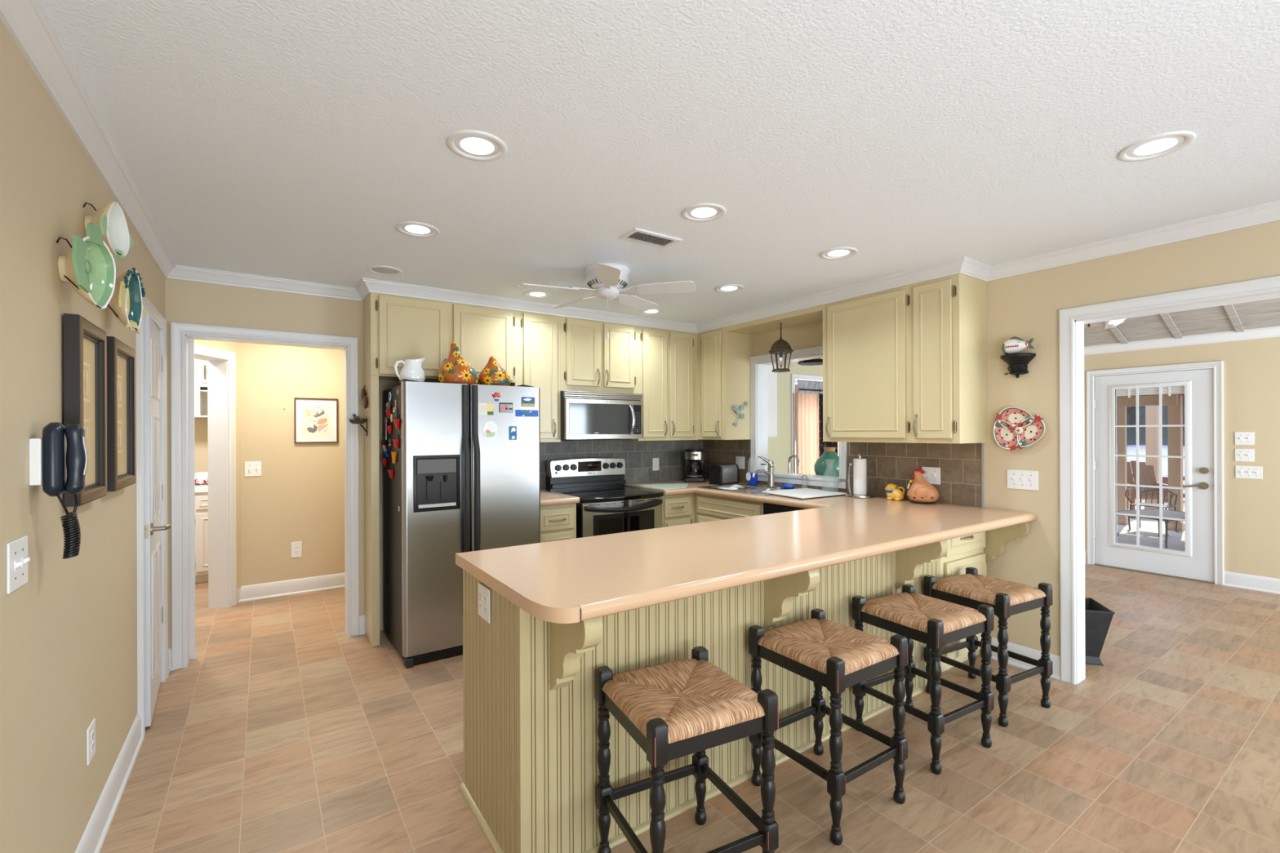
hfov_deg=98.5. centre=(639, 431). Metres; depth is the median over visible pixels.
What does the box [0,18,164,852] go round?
wall
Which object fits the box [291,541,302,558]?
outlet
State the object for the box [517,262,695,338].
ceiling fan
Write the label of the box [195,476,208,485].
garland
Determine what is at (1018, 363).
wall bracket
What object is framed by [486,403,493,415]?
photo
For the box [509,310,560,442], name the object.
upper cabinet
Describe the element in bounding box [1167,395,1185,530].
porch post
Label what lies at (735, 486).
wrap
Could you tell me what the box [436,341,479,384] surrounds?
gourd
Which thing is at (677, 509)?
base cabinet
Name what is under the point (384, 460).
magnet
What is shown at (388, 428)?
magnet
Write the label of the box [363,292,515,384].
upper cabinet
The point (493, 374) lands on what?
gourd
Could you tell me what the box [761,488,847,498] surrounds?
cutting board
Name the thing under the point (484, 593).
outlet
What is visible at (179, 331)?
trim
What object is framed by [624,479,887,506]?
countertop
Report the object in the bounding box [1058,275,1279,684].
trim
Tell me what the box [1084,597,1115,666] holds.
waste bin
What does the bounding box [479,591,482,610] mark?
receptacle
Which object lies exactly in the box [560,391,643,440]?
microwave
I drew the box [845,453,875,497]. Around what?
paper towel holder
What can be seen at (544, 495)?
cutting board
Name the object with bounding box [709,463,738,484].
toaster
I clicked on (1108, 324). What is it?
fan light
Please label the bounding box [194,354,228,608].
trim
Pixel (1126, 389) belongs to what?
grille
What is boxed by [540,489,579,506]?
countertop
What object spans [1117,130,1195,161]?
recessed light
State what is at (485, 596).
receptacle
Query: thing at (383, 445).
lighter
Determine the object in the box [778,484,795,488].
dish scrubber
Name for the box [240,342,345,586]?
wall
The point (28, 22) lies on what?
crown molding
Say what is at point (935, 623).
counter stool
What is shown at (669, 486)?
cutting board
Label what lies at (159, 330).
trim
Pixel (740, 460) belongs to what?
outlet
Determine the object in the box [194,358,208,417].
wall cabinet
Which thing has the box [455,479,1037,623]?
countertop
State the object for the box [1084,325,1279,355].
crown molding
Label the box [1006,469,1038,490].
light switch
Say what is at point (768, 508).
dishwasher
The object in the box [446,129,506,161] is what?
recessed light
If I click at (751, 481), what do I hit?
dish soap bottle
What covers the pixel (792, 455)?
bar faucet
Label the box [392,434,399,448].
magnet
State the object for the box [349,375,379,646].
panel
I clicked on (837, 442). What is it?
sheer curtain
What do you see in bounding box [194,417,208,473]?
wall
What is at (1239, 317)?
ceiling
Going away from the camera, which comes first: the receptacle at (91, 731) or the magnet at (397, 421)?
the receptacle at (91, 731)
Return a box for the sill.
[757,471,846,488]
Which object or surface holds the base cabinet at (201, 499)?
on the floor at (285, 731)
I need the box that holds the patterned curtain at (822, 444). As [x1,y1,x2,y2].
[818,393,837,457]
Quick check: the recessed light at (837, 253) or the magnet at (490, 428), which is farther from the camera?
the magnet at (490, 428)
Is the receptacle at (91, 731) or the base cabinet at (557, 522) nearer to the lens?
the receptacle at (91, 731)
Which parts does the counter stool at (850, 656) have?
leg, seat rail, leg, rush seat, leg, seat rail, leg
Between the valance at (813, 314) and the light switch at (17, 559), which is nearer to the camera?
the light switch at (17, 559)
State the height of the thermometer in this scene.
0.157 m
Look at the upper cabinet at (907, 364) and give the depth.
3.59 m
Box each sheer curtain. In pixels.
[795,392,818,475]
[837,441,839,456]
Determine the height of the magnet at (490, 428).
0.114 m
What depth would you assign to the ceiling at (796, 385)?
9.07 m
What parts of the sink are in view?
bowl, bowl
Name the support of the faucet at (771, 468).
on the countertop at (577, 580)
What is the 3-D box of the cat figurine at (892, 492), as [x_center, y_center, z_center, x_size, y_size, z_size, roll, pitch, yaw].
[1.816,0.429,3.937,0.087,0.117,0.147,0,0,-40]
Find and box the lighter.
[381,441,389,457]
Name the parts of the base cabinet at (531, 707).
shoe moulding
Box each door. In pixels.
[143,313,170,727]
[1093,368,1213,583]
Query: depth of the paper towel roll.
4.11 m
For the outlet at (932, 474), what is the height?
0.117 m
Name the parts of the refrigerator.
door, control panel, handle, handle, door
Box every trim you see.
[136,296,168,738]
[155,325,161,683]
[170,321,359,670]
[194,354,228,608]
[750,345,847,479]
[756,354,822,470]
[790,373,822,473]
[981,443,983,507]
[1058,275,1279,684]
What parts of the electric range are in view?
knob, knob, knob, control panel, knob, knob, knob, oven door, oven glass, oven handle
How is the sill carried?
attached to the wall at (1026, 307)
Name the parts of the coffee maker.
carafe handle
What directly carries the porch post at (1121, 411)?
on the floor at (1148, 529)
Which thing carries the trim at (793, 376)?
attached to the wall at (185, 301)
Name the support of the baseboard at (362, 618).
attached to the wall at (185, 301)
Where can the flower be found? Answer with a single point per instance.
(490, 406)
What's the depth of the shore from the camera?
90.52 m
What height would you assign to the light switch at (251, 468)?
0.128 m
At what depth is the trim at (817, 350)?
5.12 m
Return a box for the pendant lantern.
[768,323,793,372]
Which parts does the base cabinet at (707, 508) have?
door, panel moulding, drawer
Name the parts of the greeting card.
stem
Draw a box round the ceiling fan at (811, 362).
[797,358,822,365]
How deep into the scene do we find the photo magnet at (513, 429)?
3.76 m
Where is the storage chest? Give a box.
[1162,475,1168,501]
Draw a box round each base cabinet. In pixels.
[195,492,208,583]
[458,540,947,852]
[540,503,576,542]
[661,493,694,527]
[694,493,763,523]
[939,521,1030,671]
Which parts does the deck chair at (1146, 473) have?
leg, leg, seat, leg, armrest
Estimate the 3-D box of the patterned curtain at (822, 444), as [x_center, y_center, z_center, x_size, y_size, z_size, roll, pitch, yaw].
[2.325,0.470,6.800,0.382,1.868,0.077,0,0,-34]
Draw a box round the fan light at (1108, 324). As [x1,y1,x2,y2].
[1087,318,1126,328]
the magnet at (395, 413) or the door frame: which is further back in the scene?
the door frame
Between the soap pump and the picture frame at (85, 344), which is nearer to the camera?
the picture frame at (85, 344)
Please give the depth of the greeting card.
3.66 m
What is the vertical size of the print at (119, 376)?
0.126 m
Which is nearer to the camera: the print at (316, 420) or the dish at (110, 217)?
the dish at (110, 217)
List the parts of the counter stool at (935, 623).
leg, seat rail, leg, rush seat, leg, seat rail, leg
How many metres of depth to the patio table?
7.62 m
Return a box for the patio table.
[1116,508,1184,548]
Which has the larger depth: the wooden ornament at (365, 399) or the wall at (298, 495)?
the wall at (298, 495)
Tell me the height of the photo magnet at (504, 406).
0.066 m
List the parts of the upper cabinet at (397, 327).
door, panel moulding, door, panel moulding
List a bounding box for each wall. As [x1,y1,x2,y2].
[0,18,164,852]
[164,278,822,648]
[194,339,241,603]
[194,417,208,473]
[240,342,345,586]
[702,220,1279,656]
[1084,336,1279,578]
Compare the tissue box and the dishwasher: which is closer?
the dishwasher
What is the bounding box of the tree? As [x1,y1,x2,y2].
[1126,395,1133,429]
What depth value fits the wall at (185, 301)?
3.96 m
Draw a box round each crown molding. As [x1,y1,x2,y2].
[0,0,1279,333]
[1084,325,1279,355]
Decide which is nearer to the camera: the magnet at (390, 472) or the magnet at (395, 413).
the magnet at (395, 413)
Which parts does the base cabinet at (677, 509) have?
drawer, door, handle, panel moulding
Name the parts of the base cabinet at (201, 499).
drawer, door, panel moulding, panel moulding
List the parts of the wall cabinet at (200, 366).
door, handle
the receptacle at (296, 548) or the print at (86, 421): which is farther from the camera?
the receptacle at (296, 548)
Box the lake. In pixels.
[795,440,1184,500]
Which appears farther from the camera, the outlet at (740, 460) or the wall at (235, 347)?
the outlet at (740, 460)
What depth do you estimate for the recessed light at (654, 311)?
4.70 m
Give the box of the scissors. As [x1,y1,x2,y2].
[387,400,391,409]
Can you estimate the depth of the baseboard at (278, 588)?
4.92 m
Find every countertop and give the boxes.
[195,473,208,493]
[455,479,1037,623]
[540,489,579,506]
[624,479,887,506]
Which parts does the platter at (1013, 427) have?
fish dish, fish dish, knob, fish dish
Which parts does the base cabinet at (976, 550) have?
drawer, drawer, drawer, panel moulding, panel moulding, panel moulding, handle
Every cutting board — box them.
[540,491,559,498]
[628,483,688,489]
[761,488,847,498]
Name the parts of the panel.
nest bracket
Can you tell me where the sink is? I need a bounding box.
[697,483,791,495]
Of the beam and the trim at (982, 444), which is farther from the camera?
the beam
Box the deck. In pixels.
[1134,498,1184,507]
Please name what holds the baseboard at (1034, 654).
attached to the wall at (1026, 307)
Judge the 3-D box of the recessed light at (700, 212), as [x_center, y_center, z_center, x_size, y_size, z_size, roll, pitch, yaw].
[0.297,-1.022,2.576,0.208,0.008,0.208,0,0,-34]
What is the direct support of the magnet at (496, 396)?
attached to the refrigerator
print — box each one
[83,361,89,402]
[84,418,90,457]
[117,374,121,407]
[117,421,122,453]
[293,397,337,443]
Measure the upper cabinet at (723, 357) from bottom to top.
1.101 m
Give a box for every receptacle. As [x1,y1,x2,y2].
[90,729,93,752]
[294,546,298,553]
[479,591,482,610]
[484,595,487,614]
[924,470,928,479]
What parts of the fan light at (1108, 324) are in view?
lamp shade, lamp shade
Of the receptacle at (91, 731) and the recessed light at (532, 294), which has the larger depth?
the recessed light at (532, 294)
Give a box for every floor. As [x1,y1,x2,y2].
[99,563,1279,852]
[1116,505,1185,551]
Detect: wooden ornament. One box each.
[361,385,365,400]
[363,392,368,408]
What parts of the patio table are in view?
leg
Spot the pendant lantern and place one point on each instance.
(780, 347)
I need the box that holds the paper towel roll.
[853,458,866,494]
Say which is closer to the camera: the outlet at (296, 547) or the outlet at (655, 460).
the outlet at (296, 547)
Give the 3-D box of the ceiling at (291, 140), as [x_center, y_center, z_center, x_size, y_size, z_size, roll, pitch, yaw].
[0.951,-1.053,1.546,4.545,0.050,7.577,0,0,-34]
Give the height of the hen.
0.236 m
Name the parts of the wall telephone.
jack plate, coiled cord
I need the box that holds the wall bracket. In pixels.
[1000,352,1035,377]
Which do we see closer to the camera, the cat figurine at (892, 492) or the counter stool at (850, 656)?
the counter stool at (850, 656)
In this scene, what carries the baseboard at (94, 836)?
attached to the wall at (68, 634)
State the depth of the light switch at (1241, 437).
5.00 m
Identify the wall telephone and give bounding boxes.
[28,422,88,559]
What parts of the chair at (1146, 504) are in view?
leg, armrest, seat, backrest, armrest, leg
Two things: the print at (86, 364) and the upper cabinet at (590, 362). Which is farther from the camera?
the upper cabinet at (590, 362)
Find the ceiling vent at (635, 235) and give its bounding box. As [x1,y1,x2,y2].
[618,227,682,248]
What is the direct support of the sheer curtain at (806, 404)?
hanging from the curtain rod
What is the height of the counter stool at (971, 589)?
0.641 m
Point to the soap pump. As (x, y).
(762, 466)
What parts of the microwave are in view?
handle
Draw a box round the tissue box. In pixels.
[195,471,208,484]
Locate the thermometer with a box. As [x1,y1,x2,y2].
[384,417,386,439]
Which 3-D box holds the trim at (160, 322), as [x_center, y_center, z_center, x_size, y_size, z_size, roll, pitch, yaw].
[-2.582,0.396,2.928,0.022,2.115,0.800,0,0,-34]
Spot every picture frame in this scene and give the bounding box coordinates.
[63,313,106,506]
[106,336,136,492]
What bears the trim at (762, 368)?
attached to the wall at (1026, 307)
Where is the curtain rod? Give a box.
[799,388,822,391]
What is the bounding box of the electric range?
[545,457,663,537]
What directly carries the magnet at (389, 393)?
attached to the refrigerator
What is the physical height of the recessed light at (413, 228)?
0.008 m
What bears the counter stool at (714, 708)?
on the floor at (285, 731)
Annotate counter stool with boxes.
[595,646,778,852]
[748,608,907,845]
[852,584,994,774]
[923,567,1053,727]
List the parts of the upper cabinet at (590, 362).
door, panel moulding, handle, handle, door, panel moulding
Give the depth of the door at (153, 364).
2.77 m
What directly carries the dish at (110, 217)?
attached to the wall at (68, 634)
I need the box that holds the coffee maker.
[684,448,706,482]
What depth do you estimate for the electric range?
4.55 m
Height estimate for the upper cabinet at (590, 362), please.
0.687 m
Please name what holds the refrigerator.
on the floor at (285, 731)
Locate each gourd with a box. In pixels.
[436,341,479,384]
[478,355,511,386]
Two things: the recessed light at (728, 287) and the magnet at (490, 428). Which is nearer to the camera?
the magnet at (490, 428)
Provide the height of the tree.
13.097 m
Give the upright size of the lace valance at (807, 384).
0.150 m
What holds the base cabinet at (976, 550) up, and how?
on the floor at (285, 731)
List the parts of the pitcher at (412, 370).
handle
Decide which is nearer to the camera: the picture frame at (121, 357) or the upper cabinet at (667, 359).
the picture frame at (121, 357)
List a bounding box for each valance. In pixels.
[725,304,822,334]
[797,379,822,393]
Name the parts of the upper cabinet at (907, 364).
handle, panel moulding, door, handle, panel moulding, door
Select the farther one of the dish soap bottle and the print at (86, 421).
the dish soap bottle
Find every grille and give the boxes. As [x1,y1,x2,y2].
[371,267,398,274]
[1115,386,1184,548]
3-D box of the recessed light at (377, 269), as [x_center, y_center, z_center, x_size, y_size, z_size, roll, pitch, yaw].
[-1.607,-1.015,3.476,0.208,0.008,0.208,0,0,-34]
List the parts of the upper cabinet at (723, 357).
panel moulding, door, handle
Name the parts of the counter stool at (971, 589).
leg, seat rail, leg, rush seat, leg, seat rail, leg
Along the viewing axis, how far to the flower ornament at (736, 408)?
5.06 m
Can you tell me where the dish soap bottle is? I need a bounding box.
[746,472,757,484]
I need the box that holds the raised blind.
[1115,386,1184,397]
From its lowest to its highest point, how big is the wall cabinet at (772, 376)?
0.918 m
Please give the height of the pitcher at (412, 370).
0.201 m
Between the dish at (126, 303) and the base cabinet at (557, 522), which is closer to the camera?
the dish at (126, 303)
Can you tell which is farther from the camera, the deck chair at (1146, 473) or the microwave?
the deck chair at (1146, 473)
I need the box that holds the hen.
[906,468,938,504]
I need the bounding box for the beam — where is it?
[1116,394,1177,406]
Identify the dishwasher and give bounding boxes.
[763,502,807,515]
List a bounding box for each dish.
[56,222,115,309]
[82,200,133,261]
[105,267,146,333]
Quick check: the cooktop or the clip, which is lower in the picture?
the cooktop
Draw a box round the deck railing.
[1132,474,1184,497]
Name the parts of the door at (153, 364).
latch plate, handle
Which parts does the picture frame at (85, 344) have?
frame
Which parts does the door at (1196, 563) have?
glass frame, lever handle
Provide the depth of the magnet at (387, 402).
3.74 m
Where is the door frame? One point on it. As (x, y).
(1218, 366)
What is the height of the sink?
0.170 m
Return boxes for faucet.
[751,455,780,488]
[787,454,800,472]
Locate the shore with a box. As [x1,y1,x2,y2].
[795,394,1184,445]
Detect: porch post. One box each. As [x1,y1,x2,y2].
[1116,406,1128,524]
[1144,405,1159,509]
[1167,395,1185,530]
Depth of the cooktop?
4.53 m
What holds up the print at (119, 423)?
attached to the picture frame at (121, 357)
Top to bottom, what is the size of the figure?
0.052 m
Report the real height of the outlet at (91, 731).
0.120 m
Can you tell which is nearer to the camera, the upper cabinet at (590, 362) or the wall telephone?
the wall telephone
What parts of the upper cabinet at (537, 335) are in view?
door, panel moulding, handle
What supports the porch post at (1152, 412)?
on the floor at (1148, 529)
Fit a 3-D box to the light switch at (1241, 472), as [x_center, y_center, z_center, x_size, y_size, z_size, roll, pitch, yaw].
[5.496,0.367,4.980,0.018,0.114,0.166,0,0,-34]
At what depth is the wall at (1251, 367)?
5.00 m
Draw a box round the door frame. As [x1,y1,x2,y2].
[1086,360,1224,585]
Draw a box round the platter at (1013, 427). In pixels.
[993,407,1044,451]
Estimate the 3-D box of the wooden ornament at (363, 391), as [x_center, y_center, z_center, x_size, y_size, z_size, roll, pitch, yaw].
[-1.956,-0.274,3.902,0.029,0.113,0.048,0,0,-34]
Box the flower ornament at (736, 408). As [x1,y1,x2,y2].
[733,401,748,426]
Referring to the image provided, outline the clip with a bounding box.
[391,451,396,463]
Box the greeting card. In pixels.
[477,403,493,415]
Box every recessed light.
[366,265,403,275]
[395,221,439,237]
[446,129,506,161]
[523,290,551,297]
[639,308,663,314]
[681,203,726,222]
[714,284,743,292]
[819,247,857,259]
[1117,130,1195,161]
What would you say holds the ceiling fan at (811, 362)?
hanging from the ceiling at (1239, 317)
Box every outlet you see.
[86,718,95,765]
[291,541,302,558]
[478,582,490,623]
[652,457,658,471]
[735,456,745,469]
[921,466,940,484]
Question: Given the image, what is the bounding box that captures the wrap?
[719,484,744,489]
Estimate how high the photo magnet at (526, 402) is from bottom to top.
0.065 m
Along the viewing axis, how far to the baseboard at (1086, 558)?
5.97 m
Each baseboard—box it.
[75,713,143,852]
[168,648,172,675]
[237,573,345,603]
[359,614,365,635]
[991,637,1060,679]
[1084,551,1087,563]
[1222,571,1279,594]
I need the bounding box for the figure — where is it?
[388,438,391,446]
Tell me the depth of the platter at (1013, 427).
3.35 m
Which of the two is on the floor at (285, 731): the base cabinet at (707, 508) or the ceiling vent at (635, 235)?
the base cabinet at (707, 508)
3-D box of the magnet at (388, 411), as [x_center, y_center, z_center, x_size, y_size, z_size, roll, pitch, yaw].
[-1.692,-0.135,3.707,0.033,0.085,0.051,0,0,-34]
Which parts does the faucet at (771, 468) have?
spout, lever, deck plate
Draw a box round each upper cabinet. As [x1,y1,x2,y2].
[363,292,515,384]
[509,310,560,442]
[560,315,638,394]
[619,325,697,440]
[697,327,751,439]
[822,273,986,443]
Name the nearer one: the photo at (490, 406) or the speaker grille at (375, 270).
the speaker grille at (375, 270)
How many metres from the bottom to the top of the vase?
0.358 m
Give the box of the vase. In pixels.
[813,447,839,476]
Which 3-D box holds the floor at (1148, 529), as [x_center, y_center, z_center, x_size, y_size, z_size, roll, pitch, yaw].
[9.086,1.618,6.808,7.724,0.180,19.000,0,0,-34]
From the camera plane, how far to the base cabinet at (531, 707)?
2.00 m
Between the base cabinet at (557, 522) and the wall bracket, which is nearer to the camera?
the wall bracket
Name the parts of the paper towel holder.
tension arm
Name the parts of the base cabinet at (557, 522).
panel moulding, drawer, panel moulding, drawer, handle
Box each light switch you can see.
[5,535,30,594]
[244,461,261,476]
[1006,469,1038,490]
[1235,431,1254,444]
[1235,448,1254,462]
[1235,465,1262,479]
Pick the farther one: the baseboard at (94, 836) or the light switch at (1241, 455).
the light switch at (1241, 455)
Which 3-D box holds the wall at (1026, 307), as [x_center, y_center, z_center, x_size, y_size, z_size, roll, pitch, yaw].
[2.813,0.199,2.743,0.128,2.467,7.457,0,0,-34]
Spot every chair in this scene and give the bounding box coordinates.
[1116,460,1168,518]
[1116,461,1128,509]
[1124,488,1178,535]
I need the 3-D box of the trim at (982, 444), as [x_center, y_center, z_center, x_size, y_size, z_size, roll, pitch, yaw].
[2.197,0.276,3.535,0.011,0.418,0.009,0,0,-34]
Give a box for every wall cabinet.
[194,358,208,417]
[768,364,777,436]
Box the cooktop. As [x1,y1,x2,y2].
[552,486,663,502]
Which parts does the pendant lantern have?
bulb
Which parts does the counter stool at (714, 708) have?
leg, seat rail, leg, rush seat, leg, seat rail, leg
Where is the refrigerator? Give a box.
[382,378,540,668]
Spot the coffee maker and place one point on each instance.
(695, 464)
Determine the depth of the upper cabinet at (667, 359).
5.13 m
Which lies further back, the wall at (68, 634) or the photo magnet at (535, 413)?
the photo magnet at (535, 413)
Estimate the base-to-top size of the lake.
0.100 m
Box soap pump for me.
[760,463,768,471]
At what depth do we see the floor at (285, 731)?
2.46 m
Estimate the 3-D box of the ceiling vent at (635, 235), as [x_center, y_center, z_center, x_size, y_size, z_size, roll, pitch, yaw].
[0.056,-1.019,2.917,0.300,0.010,0.160,0,0,-34]
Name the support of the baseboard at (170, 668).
attached to the wall at (68, 634)
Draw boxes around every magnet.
[381,455,386,466]
[385,402,388,418]
[385,406,391,417]
[386,421,391,434]
[387,465,393,478]
[388,391,391,400]
[392,407,397,419]
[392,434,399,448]
[393,413,399,429]
[482,421,497,438]
[492,392,500,400]
[499,402,512,412]
[509,426,516,439]
[515,409,538,417]
[521,396,534,406]
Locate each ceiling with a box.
[40,0,1279,324]
[795,384,1184,408]
[1084,297,1279,346]
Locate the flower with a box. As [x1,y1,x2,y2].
[487,404,493,410]
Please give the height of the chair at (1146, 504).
0.656 m
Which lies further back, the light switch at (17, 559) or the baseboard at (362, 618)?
the baseboard at (362, 618)
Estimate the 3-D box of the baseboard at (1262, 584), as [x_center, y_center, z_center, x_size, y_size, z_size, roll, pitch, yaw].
[6.585,1.352,3.390,0.022,0.130,4.177,0,0,-34]
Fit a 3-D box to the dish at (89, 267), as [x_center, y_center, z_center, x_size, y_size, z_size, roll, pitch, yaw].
[-1.671,-0.499,1.645,0.094,0.252,0.191,0,0,-22]
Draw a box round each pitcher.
[394,357,427,382]
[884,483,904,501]
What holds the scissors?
attached to the magnet at (388, 411)
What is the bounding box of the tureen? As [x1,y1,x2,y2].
[1001,336,1034,354]
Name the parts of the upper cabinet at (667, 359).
door, panel moulding, handle, handle, door, panel moulding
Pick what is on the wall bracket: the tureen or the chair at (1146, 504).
the tureen

